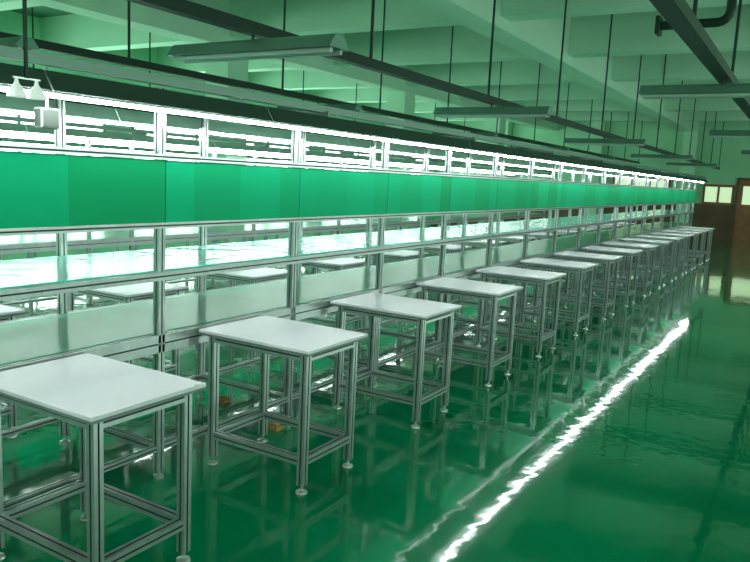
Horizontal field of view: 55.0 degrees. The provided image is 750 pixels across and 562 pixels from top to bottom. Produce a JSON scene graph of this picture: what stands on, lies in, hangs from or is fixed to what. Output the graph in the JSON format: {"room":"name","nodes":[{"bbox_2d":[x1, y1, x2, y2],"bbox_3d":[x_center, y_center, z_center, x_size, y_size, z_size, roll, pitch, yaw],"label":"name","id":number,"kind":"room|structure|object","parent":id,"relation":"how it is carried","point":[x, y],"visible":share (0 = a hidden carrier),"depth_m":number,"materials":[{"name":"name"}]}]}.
{"room":"factory floor","nodes":[
{"label":"factory floor","id":0,"kind":"room"},
{"bbox_2d":[9,6,73,17],"bbox_3d":[2.525,-4.423,11.196,19.100,0.150,31.500,8,10,31],"label":"ceiling","id":1,"kind":"structure","parent":0,"point":[38,11],"depth_m":13.78,"materials":[{"name":"paint"}]},
{"bbox_2d":[6,0,46,99],"bbox_3d":[-1.139,-1.916,2.296,0.064,2.600,0.138,8,10,31],"label":"pendant lamp","id":2,"kind":"object","parent":1,"relation":"hanging from","point":[16,90],"visible":1,"depth_m":2.45,"materials":[{"name":"silver metal"}]},
{"bbox_2d":[0,7,513,158],"bbox_3d":[-2.515,-4.056,14.323,0.070,1.950,29.500,8,10,31],"label":"track","id":3,"kind":"object","parent":1,"relation":"hanging from","point":[1,92],"visible":0.28,"depth_m":12.27,"materials":[{"name":"grey metal"}]},
{"bbox_2d":[0,0,642,163],"bbox_3d":[1.409,-3.528,11.983,0.070,1.950,29.500,8,10,31],"label":"track","id":4,"kind":"object","parent":1,"relation":"hanging from","point":[44,45],"visible":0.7,"depth_m":7.87,"materials":[{"name":"grey metal"}]},
{"bbox_2d":[0,36,39,50],"bbox_3d":[-2.874,-1.701,5.214,1.180,0.127,0.180,8,10,31],"label":"light fixture","id":5,"kind":"object","parent":4,"relation":"hanging from","point":[16,42],"visible":0.64,"depth_m":4.92,"materials":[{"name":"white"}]},
{"bbox_2d":[277,102,362,111],"bbox_3d":[-0.692,-2.113,8.779,1.180,0.127,0.180,8,10,31],"label":"light fixture","id":6,"kind":"object","parent":4,"relation":"hanging from","point":[352,107],"visible":0.46,"depth_m":8.53,"materials":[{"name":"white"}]},
{"bbox_2d":[432,130,497,137],"bbox_3d":[1.542,-2.536,12.429,1.180,0.127,0.180,8,10,31],"label":"light fixture","id":7,"kind":"object","parent":4,"relation":"hanging from","point":[490,134],"visible":0.42,"depth_m":12.20,"materials":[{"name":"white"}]},
{"bbox_2d":[516,145,569,150],"bbox_3d":[3.723,-2.949,15.994,1.180,0.127,0.180,8,10,31],"label":"light fixture","id":8,"kind":"object","parent":4,"relation":"hanging from","point":[559,148],"visible":0.31,"depth_m":15.77,"materials":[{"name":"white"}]},
{"bbox_2d":[570,155,614,159],"bbox_3d":[5.905,-3.361,19.559,1.180,0.127,0.180,8,10,31],"label":"light fixture","id":9,"kind":"object","parent":4,"relation":"hanging from","point":[607,157],"visible":0.49,"depth_m":19.37,"materials":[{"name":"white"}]},
{"bbox_2d":[126,0,723,169],"bbox_3d":[3.548,-3.186,10.713,0.070,2.060,29.500,8,10,31],"label":"track","id":10,"kind":"object","parent":1,"relation":"hanging from","point":[184,8],"visible":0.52,"depth_m":5.31,"materials":[{"name":"black metal"}]},
{"bbox_2d":[166,33,348,63],"bbox_3d":[-0.685,-1.313,4.037,1.180,0.127,0.180,8,10,31],"label":"light fixture","id":11,"kind":"object","parent":10,"relation":"hanging from","point":[334,44],"visible":1,"depth_m":3.95,"materials":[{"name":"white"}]},
{"bbox_2d":[433,104,552,117],"bbox_3d":[1.133,-1.657,7.008,1.180,0.127,0.180,8,10,31],"label":"light fixture","id":12,"kind":"object","parent":10,"relation":"hanging from","point":[534,111],"visible":1,"depth_m":6.94,"materials":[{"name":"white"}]},
{"bbox_2d":[563,137,645,145],"bbox_3d":[3.418,-2.090,10.743,1.180,0.127,0.180,8,10,31],"label":"light fixture","id":13,"kind":"object","parent":10,"relation":"hanging from","point":[569,141],"visible":1,"depth_m":10.69,"materials":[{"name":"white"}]},
{"bbox_2d":[631,153,692,159],"bbox_3d":[5.859,-2.552,14.733,1.180,0.127,0.180,8,10,31],"label":"light fixture","id":14,"kind":"object","parent":10,"relation":"hanging from","point":[634,156],"visible":1,"depth_m":14.68,"materials":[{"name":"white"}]},
{"bbox_2d":[666,162,716,167],"bbox_3d":[8.041,-2.965,18.298,1.180,0.127,0.180,8,10,31],"label":"light fixture","id":15,"kind":"object","parent":10,"relation":"hanging from","point":[691,164],"visible":0.93,"depth_m":18.23,"materials":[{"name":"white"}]},
{"bbox_2d":[654,0,736,36],"bbox_3d":[2.897,-2.920,6.372,0.648,1.400,0.160,8,10,31],"label":"ceiling pipe","id":16,"kind":"object","parent":1,"relation":"hanging from","point":[660,25],"visible":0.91,"depth_m":6.36,"materials":[{"name":"black metal"}]},
{"bbox_2d":[649,0,749,118],"bbox_3d":[5.342,-2.989,9.639,0.100,1.970,29.500,8,10,31],"label":"track","id":17,"kind":"object","parent":1,"relation":"hanging from","point":[679,15],"visible":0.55,"depth_m":4.14,"materials":[{"name":"grey metal"}]},
{"bbox_2d":[638,80,749,98],"bbox_3d":[2.617,-1.446,5.418,1.180,0.127,0.180,8,10,31],"label":"light fixture","id":18,"kind":"object","parent":17,"relation":"hanging from","point":[733,90],"visible":1,"depth_m":5.47,"materials":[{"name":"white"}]},
{"bbox_2d":[709,130,749,137],"bbox_3d":[4.902,-1.879,9.152,1.180,0.127,0.180,8,10,31],"label":"light fixture","id":19,"kind":"object","parent":17,"relation":"hanging from","point":[713,133],"visible":1,"depth_m":9.28,"materials":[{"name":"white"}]},
{"bbox_2d":[741,150,749,155],"bbox_3d":[7.344,-2.341,13.142,1.180,0.127,0.180,8,10,31],"label":"light fixture","id":20,"kind":"object","parent":17,"relation":"hanging from","point":[743,152],"visible":1,"depth_m":13.36,"materials":[{"name":"green"}]},
{"bbox_2d":[0,10,436,234],"bbox_3d":[-5.816,-3.282,16.433,0.200,4.400,31.500,8,10,31],"label":"wall","id":21,"kind":"structure","parent":0,"point":[11,22],"depth_m":16.08,"materials":[{"name":"paint"}]},
{"bbox_2d":[0,0,41,10],"bbox_3d":[-0.013,-3.550,7.137,19.100,0.650,0.340,8,10,31],"label":"beam","id":22,"kind":"structure","parent":21,"relation":"attached to","point":[4,4],"depth_m":10.18,"materials":[{"name":"paint"}]},
{"bbox_2d":[0,91,105,156],"bbox_3d":[-6.779,-2.818,14.661,0.065,1.960,3.060,8,10,31],"label":"window","id":23,"kind":"structure","parent":21,"relation":"in","point":[3,114],"depth_m":15.10,"materials":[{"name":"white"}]},
{"bbox_2d":[131,108,199,161],"bbox_3d":[-4.806,-3.192,17.887,0.065,1.960,3.060,8,10,31],"label":"window","id":24,"kind":"structure","parent":21,"relation":"in","point":[132,127],"depth_m":17.60,"materials":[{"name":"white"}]},
{"bbox_2d":[247,123,310,166],"bbox_3d":[-2.832,-3.565,21.112,0.065,1.960,3.060,8,10,31],"label":"window","id":25,"kind":"structure","parent":21,"relation":"in","point":[247,123],"depth_m":20.90,"materials":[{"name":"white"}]},
{"bbox_2d":[323,133,369,171],"bbox_3d":[-0.858,-3.938,24.338,0.065,1.960,3.060,8,10,31],"label":"window","id":26,"kind":"structure","parent":21,"relation":"in","point":[324,133],"depth_m":24.00,"materials":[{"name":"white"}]},
{"bbox_2d":[40,0,749,53],"bbox_3d":[1.545,-3.845,9.683,19.100,0.650,0.340,8,10,31],"label":"beam","id":27,"kind":"structure","parent":21,"relation":"attached to","point":[303,17],"depth_m":10.87,"materials":[{"name":"paint"}]},
{"bbox_2d":[157,4,749,74],"bbox_3d":[3.104,-4.140,12.230,19.100,0.650,0.340,8,10,31],"label":"beam","id":28,"kind":"structure","parent":21,"relation":"attached to","point":[632,34],"depth_m":12.49,"materials":[{"name":"paint"}]},
{"bbox_2d":[248,50,749,90],"bbox_3d":[4.662,-4.435,14.776,19.100,0.650,0.340,8,10,31],"label":"beam","id":29,"kind":"structure","parent":21,"relation":"attached to","point":[681,66],"depth_m":15.49,"materials":[{"name":"paint"}]},
{"bbox_2d":[309,79,749,102],"bbox_3d":[6.221,-4.730,17.323,19.100,0.650,0.340,8,10,31],"label":"ceiling beam","id":30,"kind":"structure","parent":21,"relation":"attached to","point":[577,91],"depth_m":18.61,"materials":[{"name":"paint"}]},
{"bbox_2d":[361,98,741,112],"bbox_3d":[7.779,-5.025,19.869,19.100,0.650,0.340,8,10,31],"label":"ceiling beam","id":31,"kind":"structure","parent":21,"relation":"attached to","point":[702,104],"depth_m":20.45,"materials":[{"name":"paint"}]},
{"bbox_2d":[414,111,749,120],"bbox_3d":[9.337,-5.319,22.416,19.100,0.650,0.340,8,10,31],"label":"ceiling beam","id":32,"kind":"structure","parent":21,"relation":"attached to","point":[686,115],"depth_m":23.05,"materials":[{"name":"paint"}]},
{"bbox_2d":[0,221,749,561],"bbox_3d":[2.311,0.050,11.845,19.100,0.100,31.500,8,10,31],"label":"floor","id":33,"kind":"structure","parent":0,"point":[628,439],"depth_m":4.21,"materials":[{"name":"green paint"}]},
{"bbox_2d":[0,304,24,438],"bbox_3d":[-2.447,0.518,4.091,0.722,0.750,0.535,8,10,31],"label":"worktable","id":34,"kind":"object","parent":33,"relation":"on","point":[7,313],"visible":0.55,"depth_m":4.11,"materials":[{"name":"white laminate"}]},
{"bbox_2d":[0,235,32,259],"bbox_3d":[-4.432,-0.212,8.460,0.722,0.750,0.535,8,10,31],"label":"worktable","id":35,"kind":"object","parent":33,"relation":"on","point":[29,255],"visible":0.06,"depth_m":8.46,"materials":[{"name":"white laminate"}]},
{"bbox_2d":[75,230,119,253],"bbox_3d":[-3.782,-0.335,9.521,0.722,0.750,0.535,8,10,31],"label":"worktable","id":36,"kind":"object","parent":33,"relation":"on","point":[117,248],"visible":0.03,"depth_m":9.52,"materials":[{"name":"white laminate"}]},
{"bbox_2d":[0,353,205,561],"bbox_3d":[-1.133,0.759,2.863,0.722,0.750,0.535,8,10,31],"label":"worktable","id":37,"kind":"object","parent":33,"relation":"on","point":[93,393],"visible":1,"depth_m":2.77,"materials":[{"name":"white laminate"}]},
{"bbox_2d":[68,282,187,375],"bbox_3d":[-1.798,0.395,5.152,0.722,0.750,0.535,8,10,31],"label":"worktable","id":38,"kind":"object","parent":33,"relation":"on","point":[142,291],"visible":0.25,"depth_m":4.99,"materials":[{"name":"white laminate"}]},
{"bbox_2d":[134,227,188,249],"bbox_3d":[-3.133,-0.458,10.582,0.722,0.750,0.535,8,10,31],"label":"worktable","id":39,"kind":"object","parent":33,"relation":"on","point":[187,242],"visible":0.02,"depth_m":10.54,"materials":[{"name":"grey metal"}]},
{"bbox_2d":[0,137,422,234],"bbox_3d":[-4.599,-1.698,14.340,1.390,1.985,21.600,8,10,31],"label":"assembly line","id":40,"kind":"object","parent":33,"relation":"on","point":[6,140],"visible":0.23,"depth_m":13.29,"materials":[{"name":"metal"}]},
{"bbox_2d":[0,137,422,170],"bbox_3d":[-4.097,-2.538,13.935,0.315,0.161,21.600,8,10,31],"label":"lamp","id":41,"kind":"object","parent":40,"relation":"attached to","point":[7,140],"depth_m":13.30,"materials":[{"name":"white plastic"}]},
{"bbox_2d":[197,224,245,244],"bbox_3d":[-2.484,-0.580,11.643,0.722,0.750,0.535,8,10,31],"label":"worktable","id":42,"kind":"object","parent":33,"relation":"on","point":[244,238],"visible":0.05,"depth_m":11.64,"materials":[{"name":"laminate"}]},
{"bbox_2d":[219,395,230,403],"bbox_3d":[-1.054,0.815,4.981,0.090,0.040,0.070,8,10,31],"label":"wooden block","id":43,"kind":"object","parent":33,"relation":"on","point":[223,399],"visible":0.77,"depth_m":4.96,"materials":[{"name":"beige wood"}]},
{"bbox_2d":[205,60,248,244],"bbox_3d":[-2.572,-2.136,12.401,0.500,3.600,0.500,8,10,31],"label":"column","id":44,"kind":"structure","parent":33,"relation":"on","point":[238,70],"depth_m":12.09,"materials":[{"name":"paint"}]},
{"bbox_2d":[195,267,286,366],"bbox_3d":[-1.149,0.272,6.213,0.722,0.750,0.535,8,10,31],"label":"worktable","id":45,"kind":"object","parent":33,"relation":"on","point":[251,276],"visible":0.2,"depth_m":5.95,"materials":[{"name":"white laminate"}]},
{"bbox_2d":[248,222,288,240],"bbox_3d":[-1.834,-0.703,12.704,0.722,0.750,0.535,8,10,31],"label":"worktable","id":46,"kind":"object","parent":33,"relation":"on","point":[276,236],"visible":0.07,"depth_m":12.65,"materials":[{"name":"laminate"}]},
{"bbox_2d":[268,421,282,431],"bbox_3d":[-0.629,0.905,4.495,0.090,0.040,0.070,8,10,31],"label":"wooden block","id":47,"kind":"object","parent":33,"relation":"on","point":[273,426],"visible":0.91,"depth_m":4.47,"materials":[{"name":"beige wood"}]},
{"bbox_2d":[0,115,555,305],"bbox_3d":[-0.930,-1.204,12.152,1.390,1.985,21.600,8,10,31],"label":"assembly line","id":48,"kind":"object","parent":33,"relation":"on","point":[13,244],"visible":0.3,"depth_m":9.33,"materials":[{"name":"metal"}]},
{"bbox_2d":[0,122,517,174],"bbox_3d":[-1.348,-2.168,12.296,0.310,0.161,21.600,8,10,31],"label":"lamp","id":49,"kind":"object","parent":48,"relation":"attached to","point":[88,142],"depth_m":10.24,"materials":[{"name":"white metal"}]},
{"bbox_2d":[0,115,555,176],"bbox_3d":[-0.428,-2.044,11.748,0.315,0.161,21.600,8,10,31],"label":"lamp","id":50,"kind":"object","parent":48,"relation":"attached to","point":[135,136],"depth_m":9.05,"materials":[{"name":"white"}]},
{"bbox_2d":[199,315,367,494],"bbox_3d":[-0.501,0.640,3.895,0.722,0.750,0.535,8,10,31],"label":"worktable","id":51,"kind":"object","parent":33,"relation":"on","point":[303,342],"visible":1,"depth_m":3.82,"materials":[{"name":"grey metal"}]},
{"bbox_2d":[305,220,333,236],"bbox_3d":[-1.185,-0.826,13.765,0.722,0.750,0.535,8,10,31],"label":"worktable","id":52,"kind":"object","parent":33,"relation":"on","point":[332,232],"visible":0.02,"depth_m":13.76,"materials":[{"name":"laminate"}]},
{"bbox_2d":[287,257,364,332],"bbox_3d":[-0.499,0.149,7.274,0.722,0.750,0.535,8,10,31],"label":"worktable","id":53,"kind":"object","parent":33,"relation":"on","point":[337,264],"visible":0.34,"depth_m":7.06,"materials":[{"name":"white laminate"}]},
{"bbox_2d":[0,45,707,507],"bbox_3d":[2.482,-0.745,10.117,1.390,1.985,21.600,8,10,31],"label":"assembly line","id":54,"kind":"object","parent":33,"relation":"on","point":[60,193],"visible":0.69,"depth_m":4.23,"materials":[{"name":"metal"}]},
{"bbox_2d":[34,67,59,128],"bbox_3d":[-1.288,-0.717,2.824,0.053,0.235,0.082,8,10,31],"label":"wall speaker","id":55,"kind":"object","parent":54,"relation":"hanging from","point":[45,117],"visible":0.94,"depth_m":2.81,"materials":[{"name":"grey plastic"}]},
{"bbox_2d":[43,109,58,127],"bbox_3d":[-1.270,-0.638,2.824,0.003,0.066,0.066,8,10,31],"label":"grille","id":56,"kind":"object","parent":55,"relation":"attached to","point":[50,116],"depth_m":2.82,"materials":[{"name":"grey plastic"}]},
{"bbox_2d":[0,94,661,180],"bbox_3d":[2.065,-1.711,10.260,0.310,0.156,21.600,8,10,31],"label":"lamp","id":57,"kind":"object","parent":54,"relation":"attached to","point":[13,105],"depth_m":5.22,"materials":[{"name":"white"}]},
{"bbox_2d":[0,45,707,182],"bbox_3d":[2.985,-1.587,9.712,0.315,0.156,21.600,8,10,31],"label":"lamp","id":58,"kind":"object","parent":54,"relation":"attached to","point":[316,118],"depth_m":3.62,"materials":[{"name":"white metal"}]},
{"bbox_2d":[362,217,397,232],"bbox_3d":[0.114,-1.072,15.887,0.722,0.750,0.535,8,10,31],"label":"worktable","id":59,"kind":"object","parent":33,"relation":"on","point":[387,228],"visible":0.03,"depth_m":15.85,"materials":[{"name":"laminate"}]},
{"bbox_2d":[355,250,427,321],"bbox_3d":[0.150,0.026,8.335,0.722,0.750,0.535,8,10,31],"label":"worktable","id":60,"kind":"object","parent":33,"relation":"on","point":[400,255],"visible":0.12,"depth_m":8.06,"materials":[{"name":"white laminate"}]},
{"bbox_2d":[330,292,461,428],"bbox_3d":[0.130,0.520,4.926,0.722,0.750,0.535,8,10,31],"label":"worktable","id":61,"kind":"object","parent":33,"relation":"on","point":[420,312],"visible":0.98,"depth_m":4.84,"materials":[{"name":"white laminate"}]},
{"bbox_2d":[385,91,414,230],"bbox_3d":[0.544,-2.726,17.494,0.500,3.600,0.500,8,10,31],"label":"column","id":62,"kind":"structure","parent":33,"relation":"on","point":[403,102],"depth_m":17.12,"materials":[{"name":"paint"}]},
{"bbox_2d":[405,244,471,301],"bbox_3d":[0.799,-0.097,9.396,0.722,0.750,0.535,8,10,31],"label":"worktable","id":63,"kind":"object","parent":33,"relation":"on","point":[450,248],"visible":0.16,"depth_m":9.13,"materials":[{"name":"white laminate"}]},
{"bbox_2d":[416,277,522,386],"bbox_3d":[0.761,0.401,5.957,0.722,0.750,0.535,8,10,31],"label":"worktable","id":64,"kind":"object","parent":33,"relation":"on","point":[448,286],"visible":0.84,"depth_m":5.84,"materials":[{"name":"white laminate"}]},
{"bbox_2d":[448,240,506,282],"bbox_3d":[1.448,-0.219,10.457,0.722,0.750,0.535,8,10,31],"label":"worktable","id":65,"kind":"object","parent":33,"relation":"on","point":[480,243],"visible":0.16,"depth_m":10.21,"materials":[{"name":"white laminate"}]},
{"bbox_2d":[480,118,505,222],"bbox_3d":[3.661,-3.316,22.587,0.500,3.600,0.500,8,10,31],"label":"column","id":66,"kind":"structure","parent":33,"relation":"on","point":[490,123],"depth_m":22.22,"materials":[{"name":"paint"}]},
{"bbox_2d":[483,236,534,285],"bbox_3d":[2.098,-0.342,11.518,0.722,0.750,0.535,8,10,31],"label":"worktable","id":67,"kind":"object","parent":33,"relation":"on","point":[518,239],"visible":0.16,"depth_m":11.24,"materials":[{"name":"white laminate"}]},
{"bbox_2d":[475,266,565,357],"bbox_3d":[1.392,0.281,6.989,0.722,0.750,0.535,8,10,31],"label":"worktable","id":68,"kind":"object","parent":33,"relation":"on","point":[499,273],"visible":0.89,"depth_m":6.88,"materials":[{"name":"white laminate"}]},
{"bbox_2d":[511,233,558,270],"bbox_3d":[2.747,-0.465,12.579,0.722,0.750,0.535,8,10,31],"label":"worktable","id":69,"kind":"object","parent":33,"relation":"on","point":[536,235],"visible":0.09,"depth_m":12.30,"materials":[{"name":"white laminate"}]},
{"bbox_2d":[534,230,576,260],"bbox_3d":[3.396,-0.588,13.640,0.722,0.750,0.535,8,10,31],"label":"worktable","id":70,"kind":"object","parent":33,"relation":"on","point":[560,232],"visible":0.11,"depth_m":13.40,"materials":[{"name":"white laminate"}]},
{"bbox_2d":[520,257,597,335],"bbox_3d":[2.023,0.162,8.020,0.722,0.750,0.535,8,10,31],"label":"worktable","id":71,"kind":"object","parent":33,"relation":"on","point":[538,263],"visible":0.94,"depth_m":7.94,"materials":[{"name":"white laminate"}]},
{"bbox_2d":[557,228,595,262],"bbox_3d":[4.046,-0.711,14.701,0.722,0.750,0.535,8,10,31],"label":"worktable","id":72,"kind":"object","parent":33,"relation":"on","point":[573,229],"visible":0.16,"depth_m":14.46,"materials":[{"name":"white laminate"}]},
{"bbox_2d":[554,251,622,319],"bbox_3d":[2.654,0.043,9.051,0.722,0.750,0.535,8,10,31],"label":"worktable","id":73,"kind":"object","parent":33,"relation":"on","point":[566,255],"visible":0.84,"depth_m":8.93,"materials":[{"name":"white laminate"}]},
{"bbox_2d":[581,226,609,229],"bbox_3d":[4.695,-0.834,15.762,0.722,0.750,0.535,8,10,31],"label":"worktable","id":74,"kind":"object","parent":33,"relation":"on","point":[593,227],"visible":0.23,"depth_m":15.51,"materials":[{"name":"white laminate"}]},
{"bbox_2d":[593,224,623,231],"bbox_3d":[5.344,-0.956,16.823,0.722,0.750,0.535,8,10,31],"label":"worktable","id":75,"kind":"object","parent":33,"relation":"on","point":[609,225],"visible":0.12,"depth_m":16.60,"materials":[{"name":"white laminate"}]},
{"bbox_2d":[581,246,642,306],"bbox_3d":[3.285,-0.077,10.083,0.722,0.750,0.535,8,10,31],"label":"worktable","id":76,"kind":"object","parent":33,"relation":"on","point":[630,253],"visible":0.83,"depth_m":9.95,"materials":[{"name":"white laminate"}]},
{"bbox_2d":[612,222,633,225],"bbox_3d":[5.994,-1.079,17.884,0.722,0.750,0.535,8,10,31],"label":"worktable","id":77,"kind":"object","parent":33,"relation":"on","point":[620,223],"visible":0.09,"depth_m":17.58,"materials":[{"name":"white laminate"}]},
{"bbox_2d":[602,241,658,296],"bbox_3d":[3.917,-0.196,11.114,0.722,0.750,0.535,8,10,31],"label":"worktable","id":78,"kind":"object","parent":33,"relation":"on","point":[645,247],"visible":0.76,"depth_m":10.99,"materials":[{"name":"silver metal"}]},
{"bbox_2d":[620,238,671,287],"bbox_3d":[4.548,-0.316,12.145,0.722,0.750,0.535,8,10,31],"label":"worktable","id":79,"kind":"object","parent":33,"relation":"on","point":[659,276],"visible":0.73,"depth_m":12.05,"materials":[{"name":"silver metal"}]},
{"bbox_2d":[636,235,683,280],"bbox_3d":[5.179,-0.435,13.177,0.722,0.750,0.535,8,10,31],"label":"worktable","id":80,"kind":"object","parent":33,"relation":"on","point":[675,240],"visible":0.81,"depth_m":13.08,"materials":[{"name":"silver metal"}]},
{"bbox_2d":[648,232,692,274],"bbox_3d":[5.810,-0.554,14.208,0.722,0.750,0.535,8,10,31],"label":"worktable","id":81,"kind":"object","parent":33,"relation":"on","point":[683,263],"visible":0.81,"depth_m":14.11,"materials":[{"name":"silver metal"}]},
{"bbox_2d":[659,230,700,268],"bbox_3d":[6.441,-0.674,15.239,0.722,0.750,0.535,8,10,31],"label":"worktable","id":82,"kind":"object","parent":33,"relation":"on","point":[692,259],"visible":0.75,"depth_m":15.12,"materials":[{"name":"grey metal"}]},
{"bbox_2d":[670,228,708,264],"bbox_3d":[7.072,-0.793,16.270,0.722,0.750,0.535,8,10,31],"label":"worktable","id":83,"kind":"object","parent":33,"relation":"on","point":[700,255],"visible":0.7,"depth_m":16.15,"materials":[{"name":"grey metal"}]},
{"bbox_2d":[679,226,714,260],"bbox_3d":[7.703,-0.913,17.302,0.722,0.750,0.535,8,10,31],"label":"worktable","id":84,"kind":"object","parent":33,"relation":"on","point":[707,252],"visible":0.77,"depth_m":17.25,"materials":[{"name":"grey metal"}]},
{"bbox_2d":[434,121,749,240],"bbox_3d":[10.651,-3.731,24.977,19.100,4.400,0.200,8,10,31],"label":"wall","id":85,"kind":"structure","parent":0,"point":[733,165],"depth_m":25.06,"materials":[{"name":"paint"}]},
{"bbox_2d":[27,0,557,130],"bbox_3d":[-1.507,-4.493,13.656,0.400,0.800,31.500,8,10,31],"label":"beam","id":86,"kind":"structure","parent":85,"relation":"attached to","point":[142,17],"depth_m":11.53,"materials":[{"name":"paint"}]},
{"bbox_2d":[500,121,510,221],"bbox_3d":[4.933,-4.459,28.097,0.440,4.400,0.300,8,10,31],"label":"trim","id":87,"kind":"structure","parent":85,"relation":"attached to","point":[508,124],"depth_m":27.76,"materials":[{"name":"paint"}]},
{"bbox_2d":[412,0,693,131],"bbox_3d":[2.546,-3.947,11.239,0.400,0.800,31.500,8,10,31],"label":"beam","id":88,"kind":"structure","parent":85,"relation":"attached to","point":[540,40],"depth_m":11.30,"materials":[{"name":"paint"}]},
{"bbox_2d":[583,121,605,230],"bbox_3d":[8.004,-4.046,26.265,0.440,4.400,0.300,8,10,31],"label":"column","id":89,"kind":"structure","parent":85,"relation":"attached to","point":[594,124],"depth_m":26.07,"materials":[{"name":"paint"}]},
{"bbox_2d":[612,176,670,188],"bbox_3d":[9.445,-3.299,25.608,1.970,0.890,0.064,8,10,31],"label":"window","id":90,"kind":"structure","parent":85,"relation":"in","point":[624,181],"depth_m":25.56,"materials":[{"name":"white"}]},
{"bbox_2d":[674,121,699,222],"bbox_3d":[10.691,-3.684,24.663,0.440,4.400,0.300,8,10,31],"label":"column","id":91,"kind":"structure","parent":85,"relation":"attached to","point":[696,125],"depth_m":24.47,"materials":[{"name":"paint"}]},
{"bbox_2d":[701,184,734,205],"bbox_3d":[11.595,-2.915,24.336,0.960,0.680,0.064,8,10,31],"label":"window","id":92,"kind":"structure","parent":85,"relation":"in","point":[713,194],"depth_m":24.32,"materials":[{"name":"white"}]},
{"bbox_2d":[730,178,749,242],"bbox_3d":[12.476,-2.325,23.834,1.080,2.120,0.119,8,10,31],"label":"door","id":93,"kind":"structure","parent":85,"relation":"in","point":[740,231],"depth_m":23.98,"materials":[{"name":"brown wood"}]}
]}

